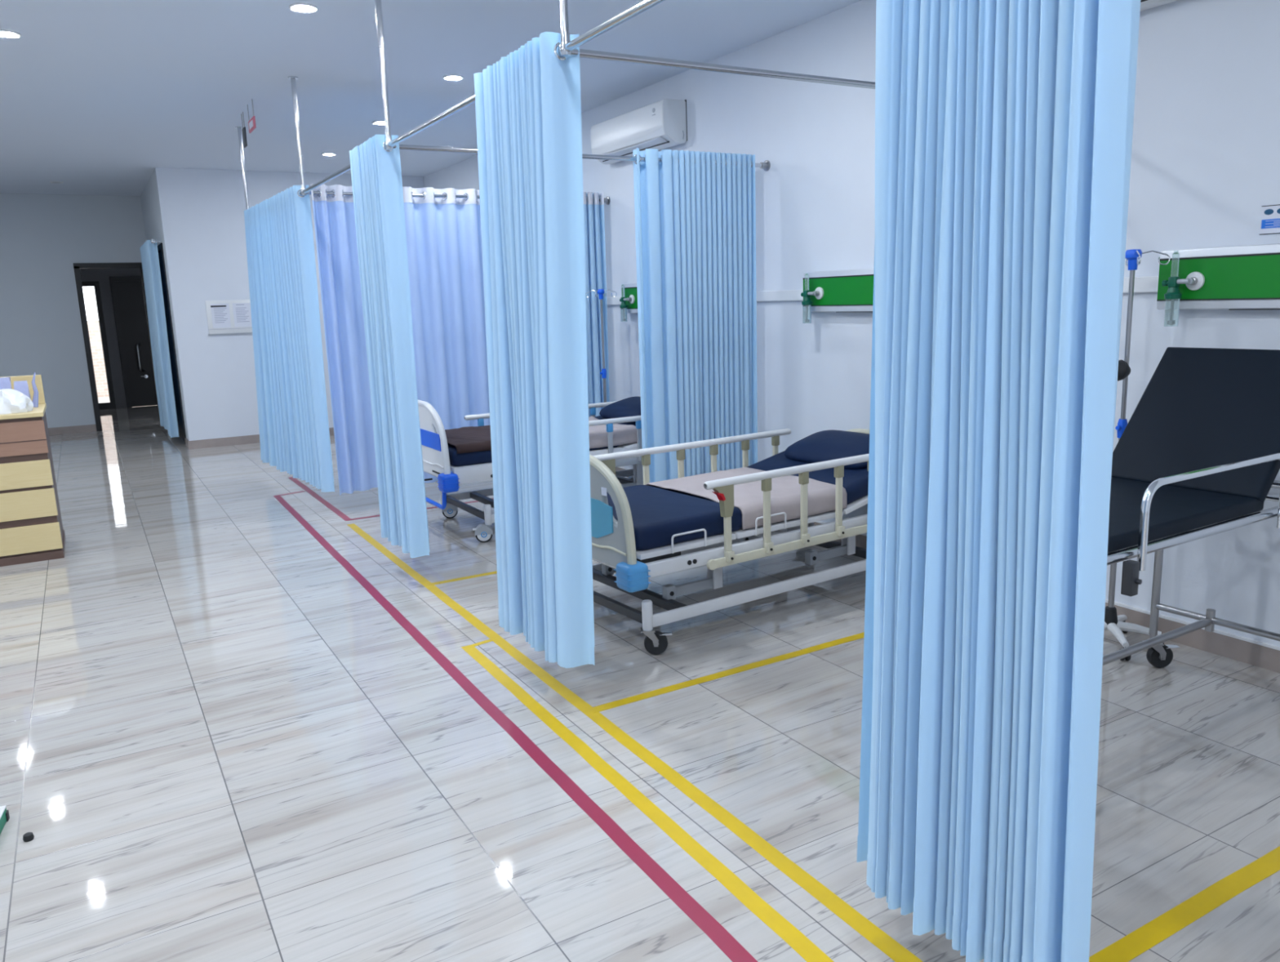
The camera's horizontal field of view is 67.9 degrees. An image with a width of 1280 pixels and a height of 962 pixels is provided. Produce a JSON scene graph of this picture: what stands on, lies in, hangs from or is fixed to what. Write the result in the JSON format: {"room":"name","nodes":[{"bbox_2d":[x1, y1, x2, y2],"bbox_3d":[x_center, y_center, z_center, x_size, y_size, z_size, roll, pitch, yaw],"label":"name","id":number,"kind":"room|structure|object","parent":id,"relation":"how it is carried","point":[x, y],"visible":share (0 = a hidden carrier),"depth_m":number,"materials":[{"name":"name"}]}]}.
{"room":"hospital room","nodes":[
{"label":"hospital room","id":0,"kind":"room"},
{"bbox_2d":[0,192,146,427],"bbox_3d":[-8.830,-2.116,12.440,4.700,3.200,0.120,-8,12,-29],"label":"wall","id":1,"kind":"structure","parent":0,"point":[42,236],"depth_m":12.85,"materials":[{"name":"grey paint"}]},
{"bbox_2d":[48,424,96,435],"bbox_3d":[-9.195,-0.521,12.419,3.660,0.100,0.014,-8,12,-29],"label":"baseboard","id":2,"kind":"structure","parent":1,"relation":"attached to","point":[87,428],"depth_m":13.17,"materials":[{"name":"tile"}]},
{"bbox_2d":[73,262,160,431],"bbox_3d":[-7.307,-1.888,13.386,0.880,2.300,0.155,-8,12,-29],"label":"trim","id":3,"kind":"structure","parent":1,"relation":"attached to","point":[77,266],"depth_m":13.15,"materials":[{"name":"black paint"}]},
{"bbox_2d":[80,267,141,408],"bbox_3d":[-9.070,-2.856,16.343,2.900,3.200,0.100,-8,12,-29],"label":"wall","id":4,"kind":"structure","parent":0,"point":[102,275],"depth_m":16.31,"materials":[{"name":"grey"}]},
{"bbox_2d":[81,280,115,409],"bbox_3d":[-9.302,-2.307,16.271,0.335,2.165,0.110,-8,12,-29],"label":"window","id":5,"kind":"structure","parent":4,"relation":"in","point":[91,291],"depth_m":16.28,"materials":[{"name":"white glass"}]},
{"bbox_2d":[109,275,157,407],"bbox_3d":[-8.598,-2.433,16.607,0.910,2.240,0.192,-8,12,-29],"label":"door","id":6,"kind":"structure","parent":4,"relation":"in","point":[127,295],"depth_m":16.51,"materials":[{"name":"black paint"}]},
{"bbox_2d":[140,168,188,439],"bbox_3d":[-6.128,-2.185,12.339,0.120,3.200,2.960,-8,12,-29],"label":"wall","id":7,"kind":"structure","parent":0,"point":[149,199],"depth_m":11.44,"materials":[{"name":"grey paint"}]},
{"bbox_2d":[150,238,162,243],"bbox_3d":[-6.158,-2.935,11.951,0.130,0.058,2.390,-8,12,-29],"label":"rail","id":8,"kind":"object","parent":7,"relation":"attached to","point":[153,240],"visible":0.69,"depth_m":10.93,"materials":[{"name":"silver metal"}]},
{"bbox_2d":[139,240,178,437],"bbox_3d":[-6.090,-1.788,12.036,0.132,2.348,1.651,-8,12,-29],"label":"curtain","id":9,"kind":"object","parent":8,"relation":"hanging from","point":[148,251],"visible":1,"depth_m":11.56,"materials":[{"name":"blue fabric"}]},
{"bbox_2d":[157,242,186,444],"bbox_3d":[-6.098,-1.776,12.327,0.082,2.400,2.290,-8,12,-29],"label":"door","id":10,"kind":"structure","parent":7,"relation":"in","point":[181,428],"depth_m":11.82,"materials":[{"name":"black paint"}]},
{"bbox_2d":[185,437,188,448],"bbox_3d":[-6.085,-0.641,12.513,0.014,0.100,2.960,-8,12,-29],"label":"baseboard","id":11,"kind":"structure","parent":7,"relation":"attached to","point":[186,439],"depth_m":11.39,"materials":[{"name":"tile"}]},
{"bbox_2d":[155,167,424,440],"bbox_3d":[-4.077,-2.142,11.765,3.084,3.200,0.100,-8,12,-29],"label":"wall","id":12,"kind":"structure","parent":0,"point":[202,211],"depth_m":11.16,"materials":[{"name":"white paint"}]},
{"bbox_2d":[204,299,252,334],"bbox_3d":[-4.662,-1.968,11.377,0.970,0.398,0.023,-8,12,-29],"label":"notice board","id":13,"kind":"object","parent":12,"relation":"attached to","point":[228,316],"visible":0.6,"depth_m":11.26,"materials":[{"name":"white paper"}]},
{"bbox_2d":[187,427,333,448],"bbox_3d":[-4.010,-0.611,12.001,3.084,0.100,0.014,-8,12,-29],"label":"baseboard","id":14,"kind":"structure","parent":12,"relation":"attached to","point":[203,443],"depth_m":11.44,"materials":[{"name":"tile"}]},
{"bbox_2d":[0,0,861,195],"bbox_3d":[-3.704,-2.785,6.286,7.864,0.100,22.650,-8,12,-29],"label":"ceiling","id":15,"kind":"structure","parent":0,"point":[96,96],"depth_m":6.53,"materials":[{"name":"white paint"}]},
{"bbox_2d":[0,29,21,38],"bbox_3d":[-3.657,-2.575,5.486,0.152,0.012,0.152,-8,12,-29],"label":"recessed light","id":16,"kind":"object","parent":15,"relation":"in","point":[3,33],"visible":1,"depth_m":5.48,"materials":[{"name":"white plastic"}]},
{"bbox_2d":[49,181,63,183],"bbox_3d":[-7.096,-3.627,11.563,0.152,0.012,0.152,-8,12,-29],"label":"recessed light","id":17,"kind":"object","parent":15,"relation":"in","point":[53,182],"visible":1,"depth_m":11.54,"materials":[{"name":"white plastic"}]},
{"bbox_2d":[240,111,247,147],"bbox_3d":[-3.299,-2.923,7.919,0.012,0.270,0.120,-8,12,-29],"label":"hanging sign","id":18,"kind":"object","parent":15,"relation":"hanging from","point":[244,133],"visible":1,"depth_m":7.90,"materials":[{"name":"grey metal"}]},
{"bbox_2d":[246,98,256,133],"bbox_3d":[-3.071,-2.880,7.509,0.017,0.215,0.270,-8,12,-29],"label":"hanging sign","id":19,"kind":"object","parent":15,"relation":"hanging from","point":[251,123],"visible":1,"depth_m":7.49,"materials":[{"name":"red"}]},
{"bbox_2d":[288,3,318,13],"bbox_3d":[-1.836,-2.579,5.190,0.152,0.012,0.152,-8,12,-29],"label":"recessed light","id":20,"kind":"object","parent":15,"relation":"in","point":[299,7],"visible":1,"depth_m":5.17,"materials":[{"name":"white plastic"}]},
{"bbox_2d":[321,153,336,155],"bbox_3d":[-3.323,-3.480,10.148,0.152,0.012,0.152,-8,12,-29],"label":"recessed light","id":21,"kind":"object","parent":15,"relation":"in","point":[323,154],"visible":1,"depth_m":10.12,"materials":[{"name":"white plastic"}]},
{"bbox_2d":[372,120,385,124],"bbox_3d":[-2.318,-3.197,8.501,0.152,0.012,0.152,-8,12,-29],"label":"recessed light","id":22,"kind":"object","parent":15,"relation":"in","point":[376,122],"visible":0.73,"depth_m":8.47,"materials":[{"name":"white plastic"}]},
{"bbox_2d":[442,75,463,80],"bbox_3d":[-1.354,-2.922,6.899,0.152,0.012,0.152,-8,12,-29],"label":"recessed light","id":23,"kind":"object","parent":15,"relation":"in","point":[451,77],"visible":1,"depth_m":6.88,"materials":[{"name":"white plastic"}]},
{"bbox_2d":[235,0,875,208],"bbox_3d":[0.829,-1.962,3.655,2.628,0.819,13.115,-8,12,-29],"label":"rail","id":24,"kind":"object","parent":15,"relation":"hanging from","point":[567,48],"visible":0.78,"depth_m":3.90,"materials":[{"name":"silver metal"}]},
{"bbox_2d":[244,185,334,492],"bbox_3d":[-3.004,-1.175,7.988,0.178,2.290,2.082,-9,13,-32],"label":"curtain","id":25,"kind":"object","parent":24,"relation":"hanging from","point":[293,415],"visible":0.98,"depth_m":7.70,"materials":[{"name":"blue fabric"}]},
{"bbox_2d":[349,134,430,557],"bbox_3d":[-1.444,-0.745,5.475,0.169,2.291,0.730,-8,12,-29],"label":"curtain","id":26,"kind":"object","parent":24,"relation":"hanging from","point":[375,171],"visible":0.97,"depth_m":5.32,"materials":[{"name":"blue fabric"}]},
{"bbox_2d":[310,183,489,495],"bbox_3d":[-1.614,-1.137,7.587,1.768,2.307,0.112,-8,12,-29],"label":"curtain","id":27,"kind":"object","parent":24,"relation":"hanging from","point":[443,235],"visible":0.43,"depth_m":7.45,"materials":[{"name":"blue fabric"}]},
{"bbox_2d":[474,31,595,667],"bbox_3d":[-0.421,-0.444,3.720,0.170,2.286,0.715,-8,12,-29],"label":"curtain","id":28,"kind":"object","parent":24,"relation":"hanging from","point":[528,102],"visible":0.98,"depth_m":3.59,"materials":[{"name":"blue fabric"}]},
{"bbox_2d":[582,191,609,416],"bbox_3d":[-0.550,-1.296,8.191,0.572,2.289,0.139,-8,12,-29],"label":"curtain","id":29,"kind":"object","parent":24,"relation":"hanging from","point":[593,202],"visible":0.29,"depth_m":8.19,"materials":[{"name":"blue fabric"}]},
{"bbox_2d":[632,147,757,482],"bbox_3d":[0.374,-0.945,6.206,0.890,2.290,0.120,-8,12,-29],"label":"curtain","id":30,"kind":"object","parent":24,"relation":"hanging from","point":[695,211],"visible":0.87,"depth_m":6.13,"materials":[{"name":"blue fabric"}]},
{"bbox_2d":[857,0,1140,961],"bbox_3d":[0.670,-0.120,1.914,0.165,2.314,0.632,-8,12,-28],"label":"curtain","id":31,"kind":"object","parent":24,"relation":"hanging from","point":[1004,128],"visible":1,"depth_m":1.84,"materials":[{"name":"blue fabric"}]},
{"bbox_2d":[0,404,1279,961],"bbox_3d":[-3.598,0.454,6.907,7.864,0.100,22.650,-8,12,-29],"label":"floor","id":32,"kind":"structure","parent":0,"point":[217,744],"depth_m":3.36,"materials":[{"name":"tile"}]},
{"bbox_2d":[0,804,9,834],"bbox_3d":[-2.164,1.121,2.788,0.454,0.048,0.424,-6,12,-22],"label":"box","id":33,"kind":"object","parent":32,"relation":"on","point":[4,813],"visible":1,"depth_m":3.02,"materials":[{"name":"teal"}]},
{"bbox_2d":[22,831,34,841],"bbox_3d":[-1.889,1.097,2.936,0.030,0.022,0.030,-8,12,-29],"label":"stopper","id":34,"kind":"object","parent":32,"relation":"on","point":[28,836],"visible":1,"depth_m":2.93,"materials":[{"name":"black rubber"}]},
{"bbox_2d":[0,374,65,566],"bbox_3d":[-4.557,-0.051,6.292,1.154,1.185,0.758,-8,12,-29],"label":"cabinet","id":35,"kind":"object","parent":32,"relation":"on","point":[31,526],"depth_m":6.21,"materials":[{"name":"brown laminate"}]},
{"bbox_2d":[0,377,11,389],"bbox_3d":[-4.289,-0.589,6.417,0.107,0.215,0.096,-8,12,-29],"label":"packet","id":36,"kind":"object","parent":35,"relation":"on","point":[5,382],"visible":0.38,"depth_m":6.38,"materials":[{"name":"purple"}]},
{"bbox_2d":[0,388,33,413],"bbox_3d":[-4.165,-0.521,6.197,0.349,0.155,0.206,-8,12,-29],"label":"plastic bag","id":37,"kind":"object","parent":35,"relation":"on","point":[11,401],"visible":1,"depth_m":6.18,"materials":[{"name":"white plastic"}]},
{"bbox_2d":[13,380,31,399],"bbox_3d":[-4.202,-0.587,6.469,0.089,0.185,0.085,-8,12,-29],"label":"packet","id":38,"kind":"object","parent":35,"relation":"on","point":[22,386],"visible":0.46,"depth_m":6.44,"materials":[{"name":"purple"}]},
{"bbox_2d":[0,403,46,419],"bbox_3d":[-4.569,-0.418,6.222,1.154,0.028,0.758,-8,12,-29],"label":"countertop","id":39,"kind":"structure","parent":35,"relation":"on","point":[37,411],"depth_m":6.15,"materials":[{"name":"yellow laminate"}]},
{"bbox_2d":[31,372,38,407],"bbox_3d":[-4.165,-0.624,6.529,0.050,0.240,0.039,-3,11,-8],"label":"plastic wrapper","id":40,"kind":"object","parent":35,"relation":"on","point":[35,398],"visible":0.95,"depth_m":6.53,"materials":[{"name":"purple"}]},
{"bbox_2d":[273,490,304,496],"bbox_3d":[-3.078,0.111,8.337,0.277,0.001,0.040,-12,15,-42],"label":"tape","id":41,"kind":"object","parent":32,"relation":"on","point":[301,491],"visible":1,"depth_m":8.33,"materials":[{"name":"plastic"}]},
{"bbox_2d":[288,476,351,520],"bbox_3d":[-2.785,0.131,8.185,0.055,0.001,2.300,-8,12,-29],"label":"tape","id":42,"kind":"object","parent":32,"relation":"on","point":[297,482],"visible":0.98,"depth_m":8.04,"materials":[{"name":"plastic"}]},
{"bbox_2d":[345,497,493,520],"bbox_3d":[-1.247,0.152,7.809,2.321,0.001,0.048,-8,13,-31],"label":"tape","id":43,"kind":"object","parent":32,"relation":"on","point":[491,498],"visible":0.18,"depth_m":7.32,"materials":[{"name":"plastic"}]},
{"bbox_2d":[424,570,497,586],"bbox_3d":[-0.183,0.448,6.085,2.450,0.001,0.048,-8,13,-30],"label":"tape","id":44,"kind":"object","parent":32,"relation":"on","point":[495,571],"visible":0.18,"depth_m":5.58,"materials":[{"name":"yellow plastic"}]},
{"bbox_2d":[466,638,493,647],"bbox_3d":[-0.758,0.769,4.506,0.133,0.001,0.031,-11,14,-41],"label":"tape","id":45,"kind":"object","parent":32,"relation":"on","point":[490,639],"visible":1,"depth_m":4.51,"materials":[{"name":"yellow plastic"}]},
{"bbox_2d":[274,495,757,961],"bbox_3d":[-0.406,0.960,3.451,0.055,0.001,11.202,-8,12,-28],"label":"tape","id":46,"kind":"object","parent":32,"relation":"on","point":[732,948],"visible":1,"depth_m":3.13,"materials":[{"name":"plastic"}]},
{"bbox_2d":[417,400,643,542],"bbox_3d":[-0.642,-0.209,7.081,2.217,0.946,1.064,-8,13,-30],"label":"hospital bed","id":47,"kind":"object","parent":32,"relation":"on","point":[440,457],"visible":0.38,"depth_m":6.42,"materials":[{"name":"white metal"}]},
{"bbox_2d":[441,502,457,512],"bbox_3d":[-1.437,0.191,7.173,0.120,0.082,0.078,-4,11,-12],"label":"hood","id":48,"kind":"object","parent":47,"relation":"attached to","point":[450,508],"depth_m":7.14,"materials":[{"name":"grey plastic"}]},
{"bbox_2d":[444,425,491,453],"bbox_3d":[-1.106,-0.319,6.781,0.756,0.068,0.871,-8,13,-30],"label":"blanket","id":49,"kind":"object","parent":47,"relation":"on","point":[470,438],"visible":0.49,"depth_m":6.52,"materials":[{"name":"brown fabric"}]},
{"bbox_2d":[477,417,484,426],"bbox_3d":[-1.219,-0.450,7.276,0.044,0.063,0.032,-8,13,-30],"label":"socket","id":50,"kind":"object","parent":47,"relation":"attached to","point":[480,420],"depth_m":7.26,"materials":[{"name":"blue plastic"}]},
{"bbox_2d":[475,523,493,535],"bbox_3d":[-1.056,0.323,6.419,0.120,0.082,0.078,-4,11,-10],"label":"hood","id":51,"kind":"object","parent":47,"relation":"attached to","point":[482,529],"depth_m":6.39,"materials":[{"name":"grey plastic"}]},
{"bbox_2d":[589,407,595,414],"bbox_3d":[-0.385,-0.570,7.760,0.044,0.063,0.032,-8,13,-30],"label":"socket","id":52,"kind":"object","parent":47,"relation":"attached to","point":[593,410],"depth_m":7.75,"materials":[{"name":"blue plastic"}]},
{"bbox_2d":[605,422,613,431],"bbox_3d":[-0.215,-0.378,6.726,0.044,0.063,0.032,-8,13,-30],"label":"socket","id":53,"kind":"object","parent":47,"relation":"attached to","point":[609,425],"depth_m":6.71,"materials":[{"name":"blue plastic"}]},
{"bbox_2d":[588,416,637,448],"bbox_3d":[-0.452,-0.378,7.167,0.557,0.138,0.873,-8,13,-30],"label":"sheet","id":54,"kind":"object","parent":47,"relation":"on","point":[622,434],"visible":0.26,"depth_m":6.86,"materials":[{"name":"white fabric"}]},
{"bbox_2d":[599,395,640,423],"bbox_3d":[-0.035,-0.551,7.390,0.390,0.178,0.658,-8,13,-30],"label":"pillow","id":55,"kind":"object","parent":47,"relation":"on","point":[628,406],"visible":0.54,"depth_m":7.31,"materials":[{"name":"blue fabric"}]},
{"bbox_2d":[635,420,641,428],"bbox_3d":[-0.006,-0.408,6.847,0.044,0.063,0.032,-8,13,-30],"label":"socket","id":56,"kind":"object","parent":47,"relation":"attached to","point":[638,423],"depth_m":6.83,"materials":[{"name":"blue plastic"}]},
{"bbox_2d":[585,288,627,478],"bbox_3d":[-0.305,-0.778,8.072,0.421,1.669,0.405,-8,12,-29],"label":"stand","id":57,"kind":"object","parent":32,"relation":"on","point":[600,291],"visible":0.29,"depth_m":7.98,"materials":[{"name":"silver metal"}]},
{"bbox_2d":[346,523,923,961],"bbox_3d":[0.250,1.034,2.954,0.058,0.001,9.670,-8,12,-29],"label":"tape","id":58,"kind":"object","parent":32,"relation":"on","point":[876,935],"visible":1,"depth_m":3.06,"materials":[{"name":"yellow plastic"}]},
{"bbox_2d":[461,644,834,961],"bbox_3d":[0.828,1.275,1.598,0.058,0.001,6.711,-8,12,-28],"label":"tape","id":59,"kind":"object","parent":32,"relation":"on","point":[797,940],"visible":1,"depth_m":2.88,"materials":[{"name":"yellow plastic"}]},
{"bbox_2d":[587,631,864,712],"bbox_3d":[0.854,0.749,4.339,2.450,0.001,0.052,-8,13,-30],"label":"tape","id":60,"kind":"object","parent":32,"relation":"on","point":[728,672],"visible":0.6,"depth_m":4.04,"materials":[{"name":"yellow plastic"}]},
{"bbox_2d":[589,428,869,654],"bbox_3d":[0.519,0.166,5.072,2.225,0.891,1.082,-9,13,-34],"label":"hospital bed","id":61,"kind":"object","parent":32,"relation":"on","point":[640,533],"visible":0.53,"depth_m":4.53,"materials":[{"name":"white metal"}]},
{"bbox_2d":[641,453,650,465],"bbox_3d":[0.033,-0.120,5.295,0.044,0.063,0.032,-9,13,-34],"label":"socket","id":62,"kind":"object","parent":61,"relation":"attached to","point":[646,458],"depth_m":5.28,"materials":[{"name":"beige plastic"}]},
{"bbox_2d":[676,448,684,460],"bbox_3d":[0.233,-0.152,5.429,0.044,0.063,0.032,-9,13,-34],"label":"socket","id":63,"kind":"object","parent":61,"relation":"attached to","point":[680,452],"depth_m":5.41,"materials":[{"name":"beige plastic"}]},
{"bbox_2d":[709,444,718,455],"bbox_3d":[0.433,-0.184,5.564,0.044,0.063,0.032,-9,13,-34],"label":"socket","id":64,"kind":"object","parent":61,"relation":"attached to","point":[713,448],"depth_m":5.55,"materials":[{"name":"beige plastic"}]},
{"bbox_2d":[741,440,749,450],"bbox_3d":[0.632,-0.217,5.699,0.044,0.063,0.032,-9,13,-34],"label":"socket","id":65,"kind":"object","parent":61,"relation":"attached to","point":[744,443],"depth_m":5.69,"materials":[{"name":"beige plastic"}]},
{"bbox_2d":[644,466,847,529],"bbox_3d":[0.548,0.066,5.078,0.744,0.118,0.911,-9,13,-34],"label":"sheet","id":66,"kind":"object","parent":61,"relation":"on","point":[785,494],"visible":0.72,"depth_m":4.85,"materials":[{"name":"white fabric"}]},
{"bbox_2d":[760,477,771,491],"bbox_3d":[0.597,0.016,4.492,0.044,0.063,0.032,-9,13,-34],"label":"socket","id":67,"kind":"object","parent":61,"relation":"attached to","point":[766,482],"depth_m":4.48,"materials":[{"name":"beige plastic"}]},
{"bbox_2d":[771,435,779,445],"bbox_3d":[0.832,-0.249,5.834,0.044,0.063,0.032,-9,13,-34],"label":"socket","id":68,"kind":"object","parent":61,"relation":"attached to","point":[775,438],"depth_m":5.82,"materials":[{"name":"beige plastic"}]},
{"bbox_2d":[798,471,808,484],"bbox_3d":[0.797,-0.017,4.627,0.044,0.063,0.032,-9,13,-34],"label":"socket","id":69,"kind":"object","parent":61,"relation":"attached to","point":[803,476],"depth_m":4.61,"materials":[{"name":"beige plastic"}]},
{"bbox_2d":[784,429,869,469],"bbox_3d":[1.147,-0.178,5.456,0.388,0.182,0.658,-9,13,-34],"label":"pillow","id":70,"kind":"object","parent":61,"relation":"on","point":[824,445],"visible":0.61,"depth_m":5.38,"materials":[{"name":"blue fabric"}]},
{"bbox_2d":[834,465,844,477],"bbox_3d":[0.997,-0.049,4.762,0.044,0.063,0.032,-9,13,-34],"label":"socket","id":71,"kind":"object","parent":61,"relation":"attached to","point":[838,469],"depth_m":4.75,"materials":[{"name":"beige plastic"}]},
{"bbox_2d":[1117,360,1130,381],"bbox_3d":[1.771,0.045,4.060,0.507,1.428,0.260,5,13,30],"label":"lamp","id":72,"kind":"object","parent":32,"relation":"on","point":[1124,370],"visible":0.13,"depth_m":3.90,"materials":[{"name":"black metal"}]},
{"bbox_2d":[1103,248,1170,660],"bbox_3d":[2.056,-0.116,4.092,0.421,1.714,0.405,-8,12,-29],"label":"stand","id":73,"kind":"object","parent":32,"relation":"on","point":[1115,624],"visible":0.43,"depth_m":4.04,"materials":[{"name":"silver metal"}]},
{"bbox_2d":[1088,845,1279,961],"bbox_3d":[1.832,1.036,2.671,2.470,0.001,0.061,-8,12,-29],"label":"tape","id":74,"kind":"object","parent":32,"relation":"on","point":[1154,931],"visible":1,"depth_m":2.42,"materials":[{"name":"yellow plastic"}]},
{"bbox_2d":[1102,346,1279,694],"bbox_3d":[1.779,0.233,3.369,1.754,1.319,0.649,-8,13,-31],"label":"hospital bed","id":75,"kind":"object","parent":32,"relation":"on","point":[1199,447],"visible":0.53,"depth_m":3.46,"materials":[{"name":"black leather"}]},
{"bbox_2d":[1111,346,1279,502],"bbox_3d":[2.133,-0.231,3.553,0.056,0.628,0.580,39,-13,-31],"label":"backrest cushion","id":76,"kind":"object","parent":75,"relation":"on","point":[1199,408],"depth_m":3.54,"materials":[{"name":"black leather"}]},
{"bbox_2d":[423,0,1279,646],"bbox_3d":[1.344,-1.163,5.729,0.100,3.200,16.130,-8,12,-29],"label":"wall","id":77,"kind":"structure","parent":0,"point":[1205,163],"depth_m":5.50,"materials":[{"name":"white paint"}]},
{"bbox_2d":[623,282,637,313],"bbox_3d":[0.146,-1.456,7.554,0.102,0.250,1.100,-8,12,-29],"label":"panel","id":78,"kind":"object","parent":77,"relation":"attached to","point":[630,289],"visible":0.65,"depth_m":7.88,"materials":[{"name":"green plastic"}]},
{"bbox_2d":[619,284,629,321],"bbox_3d":[-0.130,-1.477,7.893,0.066,0.307,0.120,-8,12,-29],"label":"flowmeter","id":79,"kind":"object","parent":78,"relation":"attached to","point":[624,306],"visible":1,"depth_m":7.89,"materials":[{"name":"clear plastic"}]},
{"bbox_2d":[620,307,626,321],"bbox_3d":[-0.134,-1.383,7.923,0.052,0.112,0.052,-8,12,-29],"label":"bottle","id":80,"kind":"object","parent":79,"relation":"on","point":[623,310],"depth_m":7.90,"materials":[{"name":"clear plastic"}]},
{"bbox_2d":[628,294,634,303],"bbox_3d":[-0.076,-1.503,7.866,0.036,0.074,0.074,-8,12,-29],"label":"outlet","id":81,"kind":"object","parent":78,"relation":"attached to","point":[631,297],"depth_m":7.85,"materials":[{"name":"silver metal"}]},
{"bbox_2d":[591,98,687,164],"bbox_3d":[-0.036,-2.719,7.445,0.214,0.308,1.149,-8,12,-29],"label":"air conditioner","id":82,"kind":"object","parent":77,"relation":"attached to","point":[662,124],"visible":0.89,"depth_m":7.18,"materials":[{"name":"white plastic"}]},
{"bbox_2d":[803,268,874,312],"bbox_3d":[1.318,-1.117,5.580,0.102,0.250,1.080,-8,12,-29],"label":"panel","id":83,"kind":"object","parent":77,"relation":"attached to","point":[849,291],"visible":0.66,"depth_m":5.72,"materials":[{"name":"green plastic"}]},
{"bbox_2d":[800,272,817,323],"bbox_3d":[1.047,-1.136,5.911,0.066,0.307,0.120,-8,12,-29],"label":"flowmeter","id":84,"kind":"object","parent":83,"relation":"attached to","point":[806,304],"visible":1,"depth_m":5.91,"materials":[{"name":"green plastic"}]},
{"bbox_2d":[802,304,811,323],"bbox_3d":[1.043,-1.042,5.941,0.052,0.112,0.052,-8,12,-29],"label":"bottle","id":85,"kind":"object","parent":84,"relation":"on","point":[806,308],"depth_m":5.92,"materials":[{"name":"clear plastic"}]},
{"bbox_2d":[814,287,823,298],"bbox_3d":[1.100,-1.161,5.884,0.036,0.074,0.074,-8,12,-29],"label":"outlet","id":86,"kind":"object","parent":83,"relation":"attached to","point":[820,291],"depth_m":5.87,"materials":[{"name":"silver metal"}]},
{"bbox_2d":[606,275,1158,304],"bbox_3d":[0.886,-1.242,6.384,0.026,0.068,14.330,-8,12,-29],"label":"trim","id":87,"kind":"structure","parent":77,"relation":"attached to","point":[1150,283],"depth_m":6.15,"materials":[{"name":"white plastic"}]},
{"bbox_2d":[615,466,1279,672],"bbox_3d":[1.345,0.368,5.993,0.014,0.095,15.930,-8,12,-29],"label":"baseboard","id":88,"kind":"structure","parent":77,"relation":"attached to","point":[1265,657],"depth_m":4.09,"materials":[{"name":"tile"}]},
{"bbox_2d":[1140,0,1178,11],"bbox_3d":[2.165,-2.083,3.736,0.214,0.303,1.089,-8,12,-29],"label":"air conditioner","id":89,"kind":"object","parent":77,"relation":"attached to","point":[1144,4],"visible":0.02,"depth_m":3.91,"materials":[{"name":"white plastic"}]},
{"bbox_2d":[1156,243,1279,310],"bbox_3d":[2.487,-0.777,3.611,0.102,0.250,1.060,-8,12,-29],"label":"panel","id":90,"kind":"object","parent":77,"relation":"attached to","point":[1236,277],"visible":0.93,"depth_m":3.81,"materials":[{"name":"green plastic"}]},
{"bbox_2d":[1161,250,1194,326],"bbox_3d":[2.221,-0.795,3.934,0.066,0.307,0.120,-8,12,-29],"label":"flowmeter","id":91,"kind":"object","parent":90,"relation":"attached to","point":[1172,297],"visible":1,"depth_m":3.93,"materials":[{"name":"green plastic"}]},
{"bbox_2d":[1164,298,1179,326],"bbox_3d":[2.217,-0.702,3.964,0.052,0.112,0.052,-8,12,-29],"label":"bottle","id":92,"kind":"object","parent":91,"relation":"on","point":[1171,305],"depth_m":3.95,"materials":[{"name":"clear plastic"}]},
{"bbox_2d":[1186,271,1204,289],"bbox_3d":[2.274,-0.821,3.907,0.036,0.074,0.074,-8,12,-29],"label":"outlet","id":93,"kind":"object","parent":90,"relation":"attached to","point":[1198,277],"depth_m":3.90,"materials":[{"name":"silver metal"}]},
{"bbox_2d":[1259,204,1279,235],"bbox_3d":[2.513,-1.000,3.606,0.008,0.110,0.300,-8,12,-29],"label":"wall sign","id":94,"kind":"object","parent":77,"relation":"attached to","point":[1270,214],"visible":1,"depth_m":3.70,"materials":[{"name":"white paper"}]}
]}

